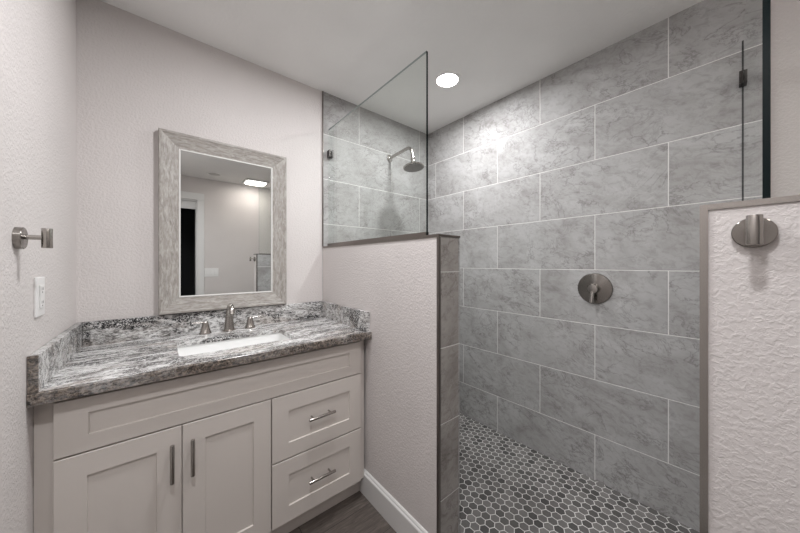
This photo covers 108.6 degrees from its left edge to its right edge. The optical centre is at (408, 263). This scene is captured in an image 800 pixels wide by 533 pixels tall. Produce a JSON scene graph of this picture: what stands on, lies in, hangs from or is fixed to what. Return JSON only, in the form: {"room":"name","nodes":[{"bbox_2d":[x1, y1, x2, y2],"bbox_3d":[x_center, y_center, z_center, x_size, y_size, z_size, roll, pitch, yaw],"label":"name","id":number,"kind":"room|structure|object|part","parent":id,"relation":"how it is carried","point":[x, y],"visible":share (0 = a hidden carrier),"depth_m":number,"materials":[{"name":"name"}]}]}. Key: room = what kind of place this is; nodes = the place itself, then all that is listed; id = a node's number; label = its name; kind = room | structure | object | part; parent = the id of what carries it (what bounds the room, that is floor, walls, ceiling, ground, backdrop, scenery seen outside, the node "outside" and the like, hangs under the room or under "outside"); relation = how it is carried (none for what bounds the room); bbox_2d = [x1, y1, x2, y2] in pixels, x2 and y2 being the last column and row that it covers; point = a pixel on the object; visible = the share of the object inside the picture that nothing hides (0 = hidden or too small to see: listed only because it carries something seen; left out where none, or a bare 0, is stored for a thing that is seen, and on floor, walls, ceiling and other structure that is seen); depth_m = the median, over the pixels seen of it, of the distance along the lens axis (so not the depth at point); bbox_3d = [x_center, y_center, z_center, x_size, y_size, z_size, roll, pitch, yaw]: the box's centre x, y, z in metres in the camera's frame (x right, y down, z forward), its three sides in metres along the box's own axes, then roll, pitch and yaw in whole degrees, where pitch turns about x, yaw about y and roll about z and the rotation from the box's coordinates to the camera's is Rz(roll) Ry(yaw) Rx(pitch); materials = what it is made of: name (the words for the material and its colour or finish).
{"room":"bathroom","nodes":[
{"label":"bathroom","id":0,"kind":"room"},
{"bbox_2d":[0,0,75,532],"bbox_3d":[-0.499,0.029,0.062,0.120,2.421,3.246,0,0,-41],"label":"wall","id":1,"kind":"structure","parent":0,"point":[38,37],"depth_m":0.81,"materials":[{"name":"beige paint"}]},
{"bbox_2d":[12,227,52,248],"bbox_3d":[-0.969,-0.066,0.746,0.060,0.056,0.056,0,0,-41],"label":"robe hook","id":2,"kind":"object","parent":1,"relation":"attached to","point":[20,237],"visible":1,"depth_m":0.74,"materials":[{"name":"silver metal"}]},
{"bbox_3d":[-0.972,-0.069,0.743,0.032,0.012,0.012,0,0,-41],"label":"post","id":3,"kind":"part","parent":2,"relation":"part of","materials":[{"name":"silver metal"}]},
{"bbox_2d":[34,277,44,317],"bbox_3d":[-1.099,0.097,0.859,0.009,0.116,0.076,0,0,-41],"label":"electrical outlet","id":4,"kind":"object","parent":1,"relation":"attached to","point":[39,282],"visible":1,"depth_m":0.85,"materials":[{"name":"white plastic"}]},
{"bbox_2d":[39,285,43,307],"bbox_3d":[-1.097,0.097,0.861,0.003,0.068,0.034,0,0,-41],"label":"receptacle","id":5,"kind":"object","parent":4,"relation":"attached to","point":[41,287],"depth_m":0.85,"materials":[{"name":"grey plastic"}]},
{"bbox_2d":[76,0,425,322],"bbox_3d":[-0.623,0.029,2.014,2.240,2.421,0.126,0,0,-41],"label":"wall","id":6,"kind":"structure","parent":0,"point":[136,76],"depth_m":1.50,"materials":[{"name":"beige paint"}]},
{"bbox_2d":[83,301,320,345],"bbox_3d":[-1.004,0.303,1.597,1.074,0.103,0.019,0,0,-41],"label":"backsplash","id":7,"kind":"structure","parent":6,"relation":"attached to","point":[123,329],"depth_m":1.46,"materials":[{"name":"stone"}]},
{"bbox_2d":[158,128,286,314],"bbox_3d":[-0.992,-0.206,1.597,0.600,0.909,0.035,0,0,-41],"label":"wall mirror","id":8,"kind":"object","parent":6,"relation":"attached to","point":[222,207],"visible":1,"depth_m":1.56,"materials":[{"name":"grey wood"}]},
{"bbox_3d":[-1.190,-0.206,1.427,0.078,0.909,0.035,0,0,-41],"label":"frame","id":9,"kind":"part","parent":8,"relation":"part of","materials":[{"name":"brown wood"}]},
{"bbox_3d":[-0.992,0.209,1.597,0.600,0.078,0.035,0,0,-41],"label":"frame rail","id":10,"kind":"part","parent":8,"relation":"part of","materials":[{"name":"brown wood"}]},
{"bbox_3d":[-0.992,-0.622,1.597,0.600,0.078,0.035,0,0,-41],"label":"frame rail","id":11,"kind":"part","parent":8,"relation":"part of","materials":[{"name":"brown wood"}]},
{"bbox_2d":[181,151,270,295],"bbox_3d":[-0.996,-0.206,1.602,0.440,0.749,0.005,0,0,-41],"label":"mirror glass","id":12,"kind":"object","parent":8,"relation":"on","point":[226,200],"depth_m":1.58,"materials":[{"name":"silver"}]},
{"bbox_3d":[-0.794,-0.206,1.767,0.078,0.909,0.035,0,0,-41],"label":"frame","id":13,"kind":"part","parent":8,"relation":"part of","materials":[{"name":"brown wood"}]},
{"bbox_2d":[386,146,423,171],"bbox_3d":[-0.032,-0.792,2.194,0.156,0.194,0.372,0,0,-41],"label":"shower","id":14,"kind":"object","parent":6,"relation":"attached to","point":[413,166],"visible":1,"depth_m":2.12,"materials":[{"name":"silver metal"}]},
{"bbox_3d":[-0.055,-0.831,2.221,0.024,0.102,0.294,0,0,-41],"label":"arm","id":15,"kind":"part","parent":14,"relation":"part of","materials":[{"name":"silver metal"}]},
{"bbox_2d":[323,234,459,532],"bbox_3d":[-0.182,0.560,1.596,0.135,1.360,1.083,0,0,-41],"label":"wall","id":16,"kind":"structure","parent":0,"point":[408,286],"depth_m":1.27,"materials":[{"name":"beige paint"}]},
{"bbox_2d":[322,91,322,246],"bbox_3d":[-0.585,-0.650,1.965,0.006,1.061,0.010,0,0,-41],"label":"trim","id":17,"kind":"structure","parent":16,"relation":"attached to","point":[322,91],"depth_m":1.96,"materials":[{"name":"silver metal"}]},
{"bbox_2d":[327,51,428,245],"bbox_3d":[-0.234,-0.526,1.626,0.030,0.812,0.970,0,0,-41],"label":"glass panel","id":18,"kind":"object","parent":16,"relation":"on","point":[330,154],"visible":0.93,"depth_m":1.32,"materials":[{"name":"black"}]},
{"bbox_2d":[360,468,427,532],"bbox_3d":[-0.076,1.176,1.363,0.015,0.128,0.566,0,0,-41],"label":"baseboard","id":19,"kind":"structure","parent":16,"relation":"attached to","point":[398,518],"depth_m":1.38,"materials":[{"name":"white paint"}]},
{"bbox_2d":[100,0,702,133],"bbox_3d":[0.746,-1.231,0.355,2.390,0.100,4.426,0,0,-41],"label":"ceiling","id":20,"kind":"structure","parent":0,"point":[347,50],"depth_m":1.49,"materials":[{"name":"white paint"}]},
{"bbox_2d":[434,71,460,88],"bbox_3d":[0.251,-1.177,1.844,0.176,0.007,0.176,0,0,-41],"label":"recessed light","id":21,"kind":"object","parent":20,"relation":"in","point":[446,79],"visible":1,"depth_m":1.83,"materials":[{"name":"white paint"}]},
{"bbox_2d":[289,413,699,532],"bbox_3d":[0.734,1.276,0.346,2.360,0.129,4.426,0,0,-41],"label":"floor","id":22,"kind":"structure","parent":0,"point":[506,485],"depth_m":1.46,"materials":[{"name":"tile"}]},
{"bbox_2d":[34,340,363,532],"bbox_3d":[-0.817,0.817,1.370,1.103,0.847,0.607,0,0,-41],"label":"vanity cabinet","id":23,"kind":"object","parent":22,"relation":"on","point":[272,445],"visible":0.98,"depth_m":1.08,"materials":[{"name":"white wood"}]},
{"bbox_3d":[-0.927,0.857,0.937,0.294,0.561,0.020,0,0,-41],"label":"door","id":24,"kind":"part","parent":23,"relation":"part of","materials":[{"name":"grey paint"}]},
{"bbox_3d":[-0.818,0.689,0.995,0.013,0.132,0.038,0,0,-41],"label":"handle","id":25,"kind":"part","parent":23,"relation":"part of","materials":[{"name":"silver metal"}]},
{"bbox_3d":[-0.774,0.690,1.032,0.013,0.130,0.038,0,0,-41],"label":"handle","id":26,"kind":"part","parent":23,"relation":"part of","materials":[{"name":"silver metal"}]},
{"bbox_2d":[26,301,371,407],"bbox_3d":[-0.812,0.321,1.374,1.115,0.138,0.607,0,0,-41],"label":"countertop","id":27,"kind":"structure","parent":23,"relation":"on","point":[89,357],"depth_m":1.24,"materials":[{"name":"stone"}]},
{"bbox_2d":[192,304,260,334],"bbox_3d":[-0.939,0.281,1.511,0.315,0.148,0.126,0,0,-41],"label":"widespread faucet","id":28,"kind":"object","parent":27,"relation":"on","point":[229,323],"visible":1,"depth_m":1.52,"materials":[{"name":"silver metal"}]},
{"bbox_3d":[-1.037,0.325,1.469,0.054,0.061,0.054,0,0,-41],"label":"handle","id":29,"kind":"part","parent":28,"relation":"part of","materials":[{"name":"silver metal"}]},
{"bbox_3d":[-0.938,0.281,1.513,0.062,0.148,0.126,0,0,-41],"label":"spout","id":30,"kind":"part","parent":28,"relation":"part of","materials":[{"name":"silver metal"}]},
{"bbox_3d":[-0.883,0.325,1.602,0.054,0.061,0.054,0,0,-41],"label":"handle","id":31,"kind":"part","parent":28,"relation":"part of","materials":[{"name":"silver metal"}]},
{"bbox_2d":[177,333,289,355],"bbox_3d":[-0.793,0.445,1.339,0.464,0.138,0.284,0,0,-41],"label":"sink","id":32,"kind":"object","parent":27,"relation":"in","point":[246,341],"visible":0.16,"depth_m":1.43,"materials":[{"name":"white ceramic"}]},
{"bbox_3d":[-0.701,0.857,1.131,0.296,0.561,0.020,0,0,-41],"label":"door","id":33,"kind":"part","parent":23,"relation":"part of","materials":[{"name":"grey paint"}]},
{"bbox_3d":[-0.420,0.999,1.373,0.438,0.276,0.020,0,0,-41],"label":"drawer","id":34,"kind":"part","parent":23,"relation":"part of","materials":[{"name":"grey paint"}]},
{"bbox_3d":[-0.420,0.716,1.373,0.438,0.279,0.020,0,0,-41],"label":"drawer","id":35,"kind":"part","parent":23,"relation":"part of","materials":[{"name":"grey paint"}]},
{"bbox_3d":[-0.406,0.992,1.349,0.128,0.013,0.038,0,0,-41],"label":"handle","id":36,"kind":"part","parent":23,"relation":"part of","materials":[{"name":"silver metal"}]},
{"bbox_3d":[-0.406,0.708,1.349,0.128,0.013,0.038,0,0,-41],"label":"handle","id":37,"kind":"part","parent":23,"relation":"part of","materials":[{"name":"silver metal"}]},
{"bbox_2d":[428,0,799,531],"bbox_3d":[1.238,0.029,1.478,0.120,2.421,3.126,0,0,-41],"label":"wall","id":38,"kind":"structure","parent":0,"point":[606,163],"depth_m":1.56,"materials":[{"name":"grey tile"}]},
{"bbox_2d":[578,273,612,303],"bbox_3d":[1.023,0.137,1.591,0.057,0.172,0.172,0,0,-41],"label":"shower valve","id":39,"kind":"object","parent":38,"relation":"attached to","point":[594,288],"visible":1,"depth_m":1.58,"materials":[{"name":"silver metal"}]},
{"bbox_3d":[1.013,0.179,1.583,0.031,0.069,0.024,0,0,-41],"label":"lever","id":40,"kind":"part","parent":39,"relation":"part of","materials":[{"name":"silver metal"}]},
{"bbox_3d":[1.022,0.137,1.591,0.035,0.054,0.054,0,0,-41],"label":"handle","id":41,"kind":"part","parent":39,"relation":"part of","materials":[{"name":"silver metal"}]},
{"bbox_2d":[700,195,799,532],"bbox_3d":[1.022,0.560,0.865,1.006,1.360,0.137,0,0,-41],"label":"wall","id":42,"kind":"structure","parent":0,"point":[750,297],"depth_m":0.54,"materials":[{"name":"beige paint"}]},
{"bbox_2d":[739,0,770,200],"bbox_3d":[1.045,-0.526,0.875,0.958,0.812,0.032,0,0,-42],"label":"glass panel","id":43,"kind":"object","parent":42,"relation":"on","point":[755,75],"visible":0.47,"depth_m":0.69,"materials":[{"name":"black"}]},
{"bbox_2d":[731,214,778,247],"bbox_3d":[0.622,-0.058,0.517,0.060,0.056,0.056,0,0,-41],"label":"robe hook","id":44,"kind":"object","parent":42,"relation":"attached to","point":[755,231],"visible":1,"depth_m":0.51,"materials":[{"name":"silver metal"}]}
]}

